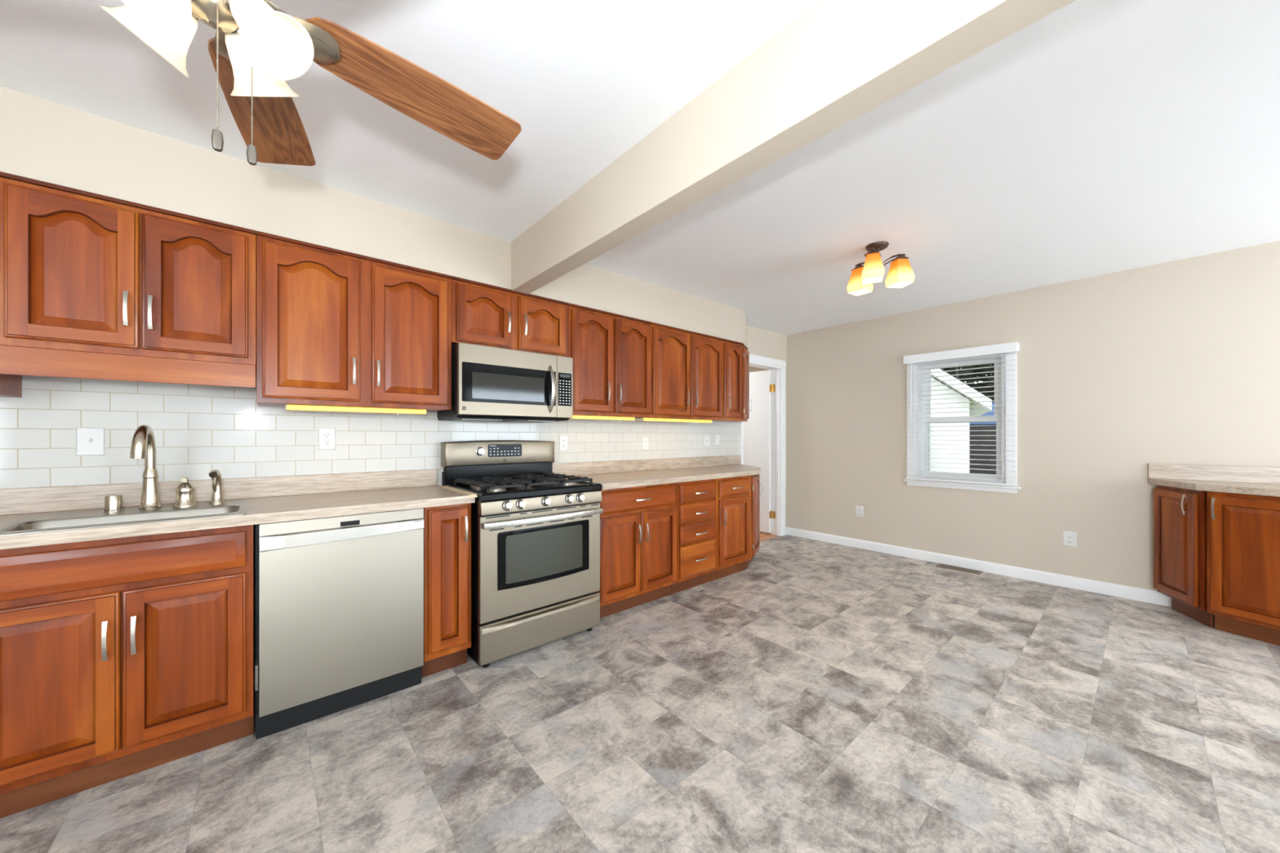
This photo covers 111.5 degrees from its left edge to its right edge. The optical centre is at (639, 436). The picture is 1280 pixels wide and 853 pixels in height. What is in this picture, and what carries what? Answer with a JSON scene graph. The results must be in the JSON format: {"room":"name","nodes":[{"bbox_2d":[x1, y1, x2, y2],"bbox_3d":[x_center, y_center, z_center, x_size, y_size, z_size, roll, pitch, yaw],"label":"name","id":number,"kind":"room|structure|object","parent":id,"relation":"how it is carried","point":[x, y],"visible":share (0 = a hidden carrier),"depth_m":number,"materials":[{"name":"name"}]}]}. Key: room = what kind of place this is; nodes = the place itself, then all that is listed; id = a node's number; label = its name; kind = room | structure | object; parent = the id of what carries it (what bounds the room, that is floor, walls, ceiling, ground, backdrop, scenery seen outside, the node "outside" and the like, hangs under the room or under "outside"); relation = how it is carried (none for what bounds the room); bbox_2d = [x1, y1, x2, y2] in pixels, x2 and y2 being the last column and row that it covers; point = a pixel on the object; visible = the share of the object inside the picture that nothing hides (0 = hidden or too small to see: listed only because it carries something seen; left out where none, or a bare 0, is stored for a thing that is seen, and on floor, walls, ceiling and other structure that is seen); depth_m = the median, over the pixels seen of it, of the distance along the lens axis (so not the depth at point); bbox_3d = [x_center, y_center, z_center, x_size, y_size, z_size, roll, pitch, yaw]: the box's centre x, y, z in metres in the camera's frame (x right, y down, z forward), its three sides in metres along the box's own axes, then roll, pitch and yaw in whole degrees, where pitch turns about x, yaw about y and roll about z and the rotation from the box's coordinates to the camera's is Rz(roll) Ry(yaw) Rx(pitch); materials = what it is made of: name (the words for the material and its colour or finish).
{"room":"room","nodes":[
{"label":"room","id":0,"kind":"room"},
{"bbox_2d":[0,85,746,346],"bbox_3d":[-0.989,-1.096,2.792,5.750,0.358,0.330,0,0,-41],"label":"soffit","id":1,"kind":"structure","parent":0,"point":[42,140],"depth_m":1.99,"materials":[{"name":"beige paint"}]},
{"bbox_2d":[0,374,22,397],"bbox_3d":[-2.604,-0.532,1.353,0.722,0.764,0.380,0,0,-41],"label":"upper cabinet","id":2,"kind":"object","parent":1,"relation":"hanging from","point":[11,385],"visible":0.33,"depth_m":1.66,"materials":[{"name":"brown wood"}]},
{"bbox_2d":[0,171,256,387],"bbox_3d":[-2.064,-0.565,1.818,0.698,0.698,0.380,0,0,-41],"label":"upper cabinet","id":3,"kind":"object","parent":1,"relation":"hanging from","point":[93,286],"visible":1,"depth_m":1.67,"materials":[{"name":"brown wood"}]},
{"bbox_2d":[256,231,451,411],"bbox_3d":[-1.482,-0.532,2.321,0.836,0.764,0.380,0,0,-41],"label":"upper cabinet","id":4,"kind":"object","parent":1,"relation":"hanging from","point":[335,327],"visible":1,"depth_m":2.15,"materials":[{"name":"brown wood"}]},
{"bbox_2d":[284,404,426,414],"bbox_3d":[-1.458,-0.133,2.279,0.615,0.034,0.114,0,0,-41],"label":"light","id":5,"kind":"object","parent":4,"relation":"attached to","point":[287,407],"visible":1,"depth_m":2.21,"materials":[{"name":"beige plastic"}]},
{"bbox_2d":[451,275,568,356],"bbox_3d":[-0.872,-0.727,2.846,0.770,0.376,0.380,0,0,-41],"label":"upper cabinet","id":6,"kind":"object","parent":1,"relation":"hanging from","point":[485,314],"visible":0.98,"depth_m":2.69,"materials":[{"name":"brown wood"}]},
{"bbox_2d":[436,342,572,422],"bbox_3d":[-0.847,-0.310,2.808,0.742,0.429,0.471,0,0,-41],"label":"microwave oven","id":7,"kind":"object","parent":6,"relation":"attached to","point":[489,384],"visible":1,"depth_m":2.63,"materials":[{"name":"silver metal"}]},
{"bbox_2d":[568,302,651,417],"bbox_3d":[-0.290,-0.532,3.348,0.763,0.764,0.380,0,0,-41],"label":"upper cabinet","id":8,"kind":"object","parent":1,"relation":"hanging from","point":[610,353],"visible":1,"depth_m":3.20,"materials":[{"name":"brown wood"}]},
{"bbox_2d":[568,414,635,421],"bbox_3d":[-0.297,-0.133,3.280,0.595,0.034,0.114,0,0,-41],"label":"light","id":9,"kind":"object","parent":8,"relation":"attached to","point":[574,416],"visible":0.76,"depth_m":3.23,"materials":[{"name":"beige plastic"}]},
{"bbox_2d":[642,321,722,420],"bbox_3d":[0.340,-0.532,3.892,0.899,0.764,0.380,0,0,-41],"label":"upper cabinet","id":10,"kind":"object","parent":1,"relation":"hanging from","point":[686,366],"visible":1,"depth_m":3.73,"materials":[{"name":"brown wood"}]},
{"bbox_2d":[635,417,711,423],"bbox_3d":[0.316,-0.133,3.809,0.845,0.034,0.114,0,0,-41],"label":"light","id":11,"kind":"object","parent":10,"relation":"attached to","point":[652,420],"visible":1,"depth_m":3.70,"materials":[{"name":"beige plastic"}]},
{"bbox_2d":[711,338,742,421],"bbox_3d":[0.799,-0.532,4.288,0.309,0.764,0.380,0,0,-41],"label":"upper cabinet","id":12,"kind":"object","parent":1,"relation":"hanging from","point":[731,350],"visible":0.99,"depth_m":4.15,"materials":[{"name":"brown wood"}]},
{"bbox_2d":[720,343,751,422],"bbox_3d":[1.045,-0.532,4.534,0.376,0.764,0.335,0,0,-41],"label":"upper cabinet","id":13,"kind":"object","parent":1,"relation":"hanging from","point":[745,353],"visible":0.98,"depth_m":4.33,"materials":[{"name":"brown wood"}]},
{"bbox_2d":[0,324,786,527],"bbox_3d":[-0.988,-0.075,3.090,7.740,2.600,0.130,0,0,-41],"label":"wall","id":14,"kind":"structure","parent":0,"point":[198,430],"depth_m":2.16,"materials":[{"name":"white tile"}]},
{"bbox_2d":[75,427,105,456],"bbox_3d":[-2.321,0.023,1.841,0.078,0.120,0.018,0,0,-41],"label":"light switch","id":15,"kind":"object","parent":14,"relation":"attached to","point":[89,441],"visible":1,"depth_m":1.84,"materials":[{"name":"white plastic"}]},
{"bbox_2d":[318,427,335,449],"bbox_3d":[-1.706,0.014,2.378,0.078,0.122,0.009,0,0,-41],"label":"wall socket","id":16,"kind":"object","parent":14,"relation":"attached to","point":[326,436],"visible":1,"depth_m":2.37,"materials":[{"name":"white plastic"}]},
{"bbox_2d":[323,431,330,438],"bbox_3d":[-1.704,-0.005,2.376,0.033,0.033,0.003,0,0,-41],"label":"receptacle","id":17,"kind":"object","parent":16,"relation":"attached to","point":[326,434],"depth_m":2.37,"materials":[{"name":"white plastic"}]},
{"bbox_2d":[323,439,330,445],"bbox_3d":[-1.704,0.034,2.376,0.033,0.033,0.003,0,0,-41],"label":"receptacle","id":18,"kind":"object","parent":16,"relation":"attached to","point":[326,442],"depth_m":2.37,"materials":[{"name":"white plastic"}]},
{"bbox_2d":[559,435,567,450],"bbox_3d":[-0.585,0.053,3.345,0.072,0.117,0.009,0,0,-41],"label":"wall socket","id":19,"kind":"object","parent":14,"relation":"attached to","point":[562,438],"visible":1,"depth_m":3.34,"materials":[{"name":"white plastic"}]},
{"bbox_2d":[642,436,648,449],"bbox_3d":[0.051,0.065,3.893,0.072,0.117,0.009,0,0,-41],"label":"wall socket","id":20,"kind":"object","parent":14,"relation":"attached to","point":[645,439],"visible":1,"depth_m":3.89,"materials":[{"name":"white plastic"}]},
{"bbox_2d":[703,435,709,446],"bbox_3d":[0.683,0.049,4.433,0.085,0.117,0.018,0,0,-41],"label":"light switch","id":21,"kind":"object","parent":14,"relation":"attached to","point":[706,437],"visible":1,"depth_m":4.43,"materials":[{"name":"white plastic"}]},
{"bbox_2d":[715,435,719,446],"bbox_3d":[0.816,0.047,4.547,0.072,0.117,0.018,0,0,-41],"label":"light switch","id":22,"kind":"object","parent":14,"relation":"attached to","point":[717,437],"visible":1,"depth_m":4.54,"materials":[{"name":"white plastic"}]},
{"bbox_2d":[740,422,743,464],"bbox_3d":[1.123,0.175,4.819,0.041,2.100,0.020,0,0,-41],"label":"trim","id":23,"kind":"structure","parent":14,"relation":"attached to","point":[741,423],"depth_m":4.81,"materials":[{"name":"white paint"}]},
{"bbox_2d":[0,531,1279,852],"bbox_3d":[0.841,1.273,1.781,8.800,0.104,8.800,0,0,-41],"label":"floor","id":24,"kind":"structure","parent":0,"point":[814,696],"depth_m":1.74,"materials":[{"name":"tile"}]},
{"bbox_2d":[0,524,255,818],"bbox_3d":[-1.981,0.788,1.718,0.693,0.874,0.630,0,0,-41],"label":"base cabinet","id":25,"kind":"object","parent":24,"relation":"on","point":[120,658],"visible":0.98,"depth_m":1.51,"materials":[{"name":"brown wood"}]},
{"bbox_2d":[0,468,475,549],"bbox_3d":[-1.915,0.277,1.788,2.236,0.142,0.628,0,0,-41],"label":"countertop","id":26,"kind":"structure","parent":25,"relation":"on","point":[277,499],"depth_m":1.93,"materials":[{"name":"laminate"}]},
{"bbox_2d":[0,494,249,536],"bbox_3d":[-1.946,0.362,1.701,0.620,0.247,0.512,0,0,-41],"label":"sink","id":27,"kind":"object","parent":26,"relation":"in","point":[64,521],"depth_m":1.68,"materials":[{"name":"silver metal"}]},
{"bbox_2d":[173,476,197,507],"bbox_3d":[-1.953,0.238,1.873,0.072,0.128,0.095,0,0,-41],"label":"valve","id":28,"kind":"object","parent":27,"relation":"on","point":[185,497],"visible":1,"depth_m":1.86,"materials":[{"name":"silver metal"}]},
{"bbox_2d":[208,469,225,504],"bbox_3d":[-1.873,0.225,1.931,0.054,0.155,0.098,0,0,-41],"label":"sprayer","id":29,"kind":"object","parent":27,"relation":"on","point":[217,498],"visible":1,"depth_m":1.93,"materials":[{"name":"silver metal"}]},
{"bbox_2d":[129,424,162,509],"bbox_3d":[-2.006,0.128,1.773,0.068,0.348,0.233,0,0,-41],"label":"faucet","id":30,"kind":"object","parent":26,"relation":"on","point":[143,446],"visible":1,"depth_m":1.81,"materials":[{"name":"silver metal"}]},
{"bbox_2d":[439,485,477,497],"bbox_3d":[-1.035,0.311,2.463,0.040,0.018,0.518,0,0,-41],"label":"countertop edge","id":31,"kind":"object","parent":26,"relation":"attached to","point":[471,495],"visible":1,"depth_m":2.40,"materials":[{"name":"beige"}]},
{"bbox_2d":[254,507,423,739],"bbox_3d":[-1.474,0.788,2.144,0.623,0.872,0.618,0,0,-41],"label":"dishwasher","id":32,"kind":"object","parent":24,"relation":"on","point":[340,599],"visible":0.95,"depth_m":1.90,"materials":[{"name":"silver metal"}]},
{"bbox_2d":[422,502,471,677],"bbox_3d":[-1.152,0.788,2.433,0.231,0.874,0.630,0,0,-41],"label":"base cabinet","id":33,"kind":"object","parent":24,"relation":"on","point":[446,528],"visible":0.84,"depth_m":2.22,"materials":[{"name":"brown wood"}]},
{"bbox_2d":[440,440,603,667],"bbox_3d":[-0.732,0.626,2.727,0.764,1.198,0.718,0,0,-41],"label":"gas range","id":34,"kind":"object","parent":24,"relation":"on","point":[535,532],"visible":0.98,"depth_m":2.50,"materials":[{"name":"silver metal"}]},
{"bbox_2d":[444,472,602,502],"bbox_3d":[-0.722,0.300,2.716,0.760,0.082,0.607,0,0,-41],"label":"cooktop","id":35,"kind":"object","parent":34,"relation":"in","point":[488,486],"depth_m":2.59,"materials":[{"name":"black metal"}]},
{"bbox_2d":[597,482,676,617],"bbox_3d":[-0.171,0.788,3.280,0.752,0.874,0.630,0,0,-41],"label":"base cabinet","id":36,"kind":"object","parent":24,"relation":"on","point":[638,524],"visible":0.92,"depth_m":3.05,"materials":[{"name":"brown wood"}]},
{"bbox_2d":[671,479,715,594],"bbox_3d":[0.290,0.788,3.677,0.462,0.874,0.630,0,0,-41],"label":"base cabinet","id":37,"kind":"object","parent":24,"relation":"on","point":[695,500],"visible":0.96,"depth_m":3.44,"materials":[{"name":"brown wood"}]},
{"bbox_2d":[710,475,751,581],"bbox_3d":[0.652,0.788,3.990,0.490,0.874,0.630,0,0,-41],"label":"base cabinet","id":38,"kind":"object","parent":24,"relation":"on","point":[733,495],"visible":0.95,"depth_m":3.75,"materials":[{"name":"brown wood"}]},
{"bbox_2d":[745,473,762,568],"bbox_3d":[1.043,0.788,4.362,0.582,0.874,0.581,0,0,-41],"label":"base cabinet","id":39,"kind":"object","parent":24,"relation":"on","point":[755,479],"visible":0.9,"depth_m":4.05,"materials":[{"name":"brown wood"}]},
{"bbox_2d":[552,454,760,489],"bbox_3d":[0.414,0.277,3.796,2.359,0.142,0.628,0,0,-41],"label":"countertop","id":40,"kind":"structure","parent":39,"relation":"on","point":[614,474],"depth_m":3.65,"materials":[{"name":"laminate"}]},
{"bbox_2d":[935,563,982,574],"bbox_3d":[2.942,1.222,4.023,0.130,0.004,0.330,0,0,-41],"label":"floor vent","id":41,"kind":"object","parent":24,"relation":"in","point":[940,565],"visible":1,"depth_m":4.01,"materials":[{"name":"brown metal"}]},
{"bbox_2d":[1153,484,1213,627],"bbox_3d":[3.723,0.788,2.933,0.359,0.874,0.325,0,0,-45],"label":"base cabinet","id":42,"kind":"object","parent":24,"relation":"on","point":[1180,514],"visible":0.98,"depth_m":2.92,"materials":[{"name":"brown wood"}]},
{"bbox_2d":[1207,491,1279,645],"bbox_3d":[4.051,0.788,2.496,0.780,0.874,0.886,0,0,-19],"label":"base cabinet","id":43,"kind":"object","parent":24,"relation":"on","point":[1243,530],"visible":0.98,"depth_m":2.62,"materials":[{"name":"brown wood"}]},
{"bbox_2d":[1147,463,1279,496],"bbox_3d":[3.874,0.274,2.508,0.734,0.148,1.238,0,0,-41],"label":"countertop","id":44,"kind":"structure","parent":43,"relation":"on","point":[1250,480],"depth_m":2.91,"materials":[{"name":"laminate"}]},
{"bbox_2d":[0,0,1279,335],"bbox_3d":[1.117,-1.295,0.650,7.740,0.160,6.726,0,0,-41],"label":"ceiling","id":45,"kind":"structure","parent":0,"point":[1093,138],"depth_m":1.75,"materials":[{"name":"white paint"}]},
{"bbox_2d":[98,0,521,165],"bbox_3d":[-0.769,-0.860,0.824,1.157,0.708,1.174,0,0,-41],"label":"ceiling fan","id":46,"kind":"object","parent":45,"relation":"hanging from","point":[257,46],"visible":1,"depth_m":0.92,"materials":[{"name":"brown wood"}]},
{"bbox_2d":[511,0,1075,293],"bbox_3d":[1.092,-1.073,0.615,0.113,0.325,6.305,0,0,-41],"label":"ceiling beam","id":47,"kind":"structure","parent":45,"relation":"attached to","point":[837,61],"depth_m":1.34,"materials":[{"name":"beige paint"}]},
{"bbox_2d":[846,240,915,296],"bbox_3d":[1.520,-1.105,2.817,0.383,0.262,0.381,0,0,-41],"label":"ceiling light","id":48,"kind":"object","parent":45,"relation":"attached to","point":[900,274],"visible":1,"depth_m":2.77,"materials":[{"name":"glass"}]},
{"bbox_2d":[749,366,768,372],"bbox_3d":[0.643,-0.075,6.068,2.500,2.600,2.250,0,0,-41],"label":"wall","id":49,"kind":"structure","parent":0,"point":[752,369],"depth_m":6.56,"materials":[{"name":"beige paint"}]},
{"bbox_2d":[743,353,786,536],"bbox_3d":[1.185,0.147,5.449,0.873,2.155,0.895,0,0,-41],"label":"door","id":50,"kind":"structure","parent":49,"relation":"in","point":[764,431],"depth_m":5.42,"materials":[{"name":"white paint"}]},
{"bbox_2d":[786,240,1279,614],"bbox_3d":[4.010,-0.075,3.014,0.130,2.600,6.526,0,0,-41],"label":"wall","id":51,"kind":"structure","parent":0,"point":[1120,373],"depth_m":3.52,"materials":[{"name":"beige paint"}]},
{"bbox_2d":[855,506,862,517],"bbox_3d":[2.400,0.825,4.773,0.009,0.118,0.078,0,0,-41],"label":"wall socket","id":52,"kind":"object","parent":51,"relation":"attached to","point":[859,509],"visible":1,"depth_m":4.77,"materials":[{"name":"white plastic"}]},
{"bbox_2d":[903,351,1021,493],"bbox_3d":[3.024,-0.150,4.127,0.182,1.290,0.900,0,0,-41],"label":"window","id":53,"kind":"structure","parent":51,"relation":"in","point":[1011,424],"depth_m":4.07,"materials":[{"name":"white paint"}]},
{"bbox_2d":[902,342,1019,486],"bbox_3d":[2.959,-0.187,4.074,0.074,1.236,0.880,0,0,-41],"label":"window blind","id":54,"kind":"object","parent":53,"relation":"attached to","point":[1002,348],"visible":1,"depth_m":4.00,"materials":[{"name":"white plastic"}]},
{"bbox_2d":[786,527,1171,607],"bbox_3d":[2.821,1.178,4.282,0.014,0.094,3.050,0,0,-41],"label":"baseboard","id":55,"kind":"structure","parent":51,"relation":"attached to","point":[1144,595],"depth_m":3.84,"materials":[{"name":"white paint"}]},
{"bbox_2d":[1062,530,1076,547],"bbox_3d":[3.475,0.832,3.527,0.009,0.120,0.080,0,0,-41],"label":"wall socket","id":56,"kind":"object","parent":51,"relation":"attached to","point":[1069,538],"visible":1,"depth_m":3.52,"materials":[{"name":"white plastic"}]},
{"label":"outside","id":57,"kind":"structure","parent":0,"visible":0},
{"bbox_3d":[13.885,1.725,18.580,34.700,0.100,38.000,0,0,-41],"label":"lawn","id":58,"kind":"structure","parent":57,"visible":0},
{"bbox_2d":[927,368,991,473],"bbox_3d":[5.271,-0.590,11.380,5.580,4.530,6.450,0,0,34],"label":"house","id":59,"kind":"structure","parent":58,"relation":"on","point":[963,426],"depth_m":7.66,"materials":[{"name":"white"}]},
{"bbox_2d":[940,363,994,402],"bbox_3d":[16.112,-3.279,21.232,7.159,9.909,7.105,0,0,-41],"label":"tree","id":60,"kind":"object","parent":58,"relation":"on","point":[990,369],"visible":0.02,"depth_m":19.37,"materials":[{"name":"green plant"}]},
{"bbox_2d":[969,426,995,474],"bbox_3d":[11.186,0.675,11.620,0.120,2.000,14.985,0,0,-41],"label":"wooden fence","id":61,"kind":"object","parent":58,"relation":"on","point":[972,448],"visible":0.03,"depth_m":12.81,"materials":[{"name":"grey wood"}]},
{"bbox_2d":[969,402,995,473],"bbox_3d":[12.297,0.300,14.833,3.600,2.750,4.600,0,0,-41],"label":"neighboring house","id":62,"kind":"structure","parent":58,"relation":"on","point":[989,413],"depth_m":13.82,"materials":[{"name":"blue"}]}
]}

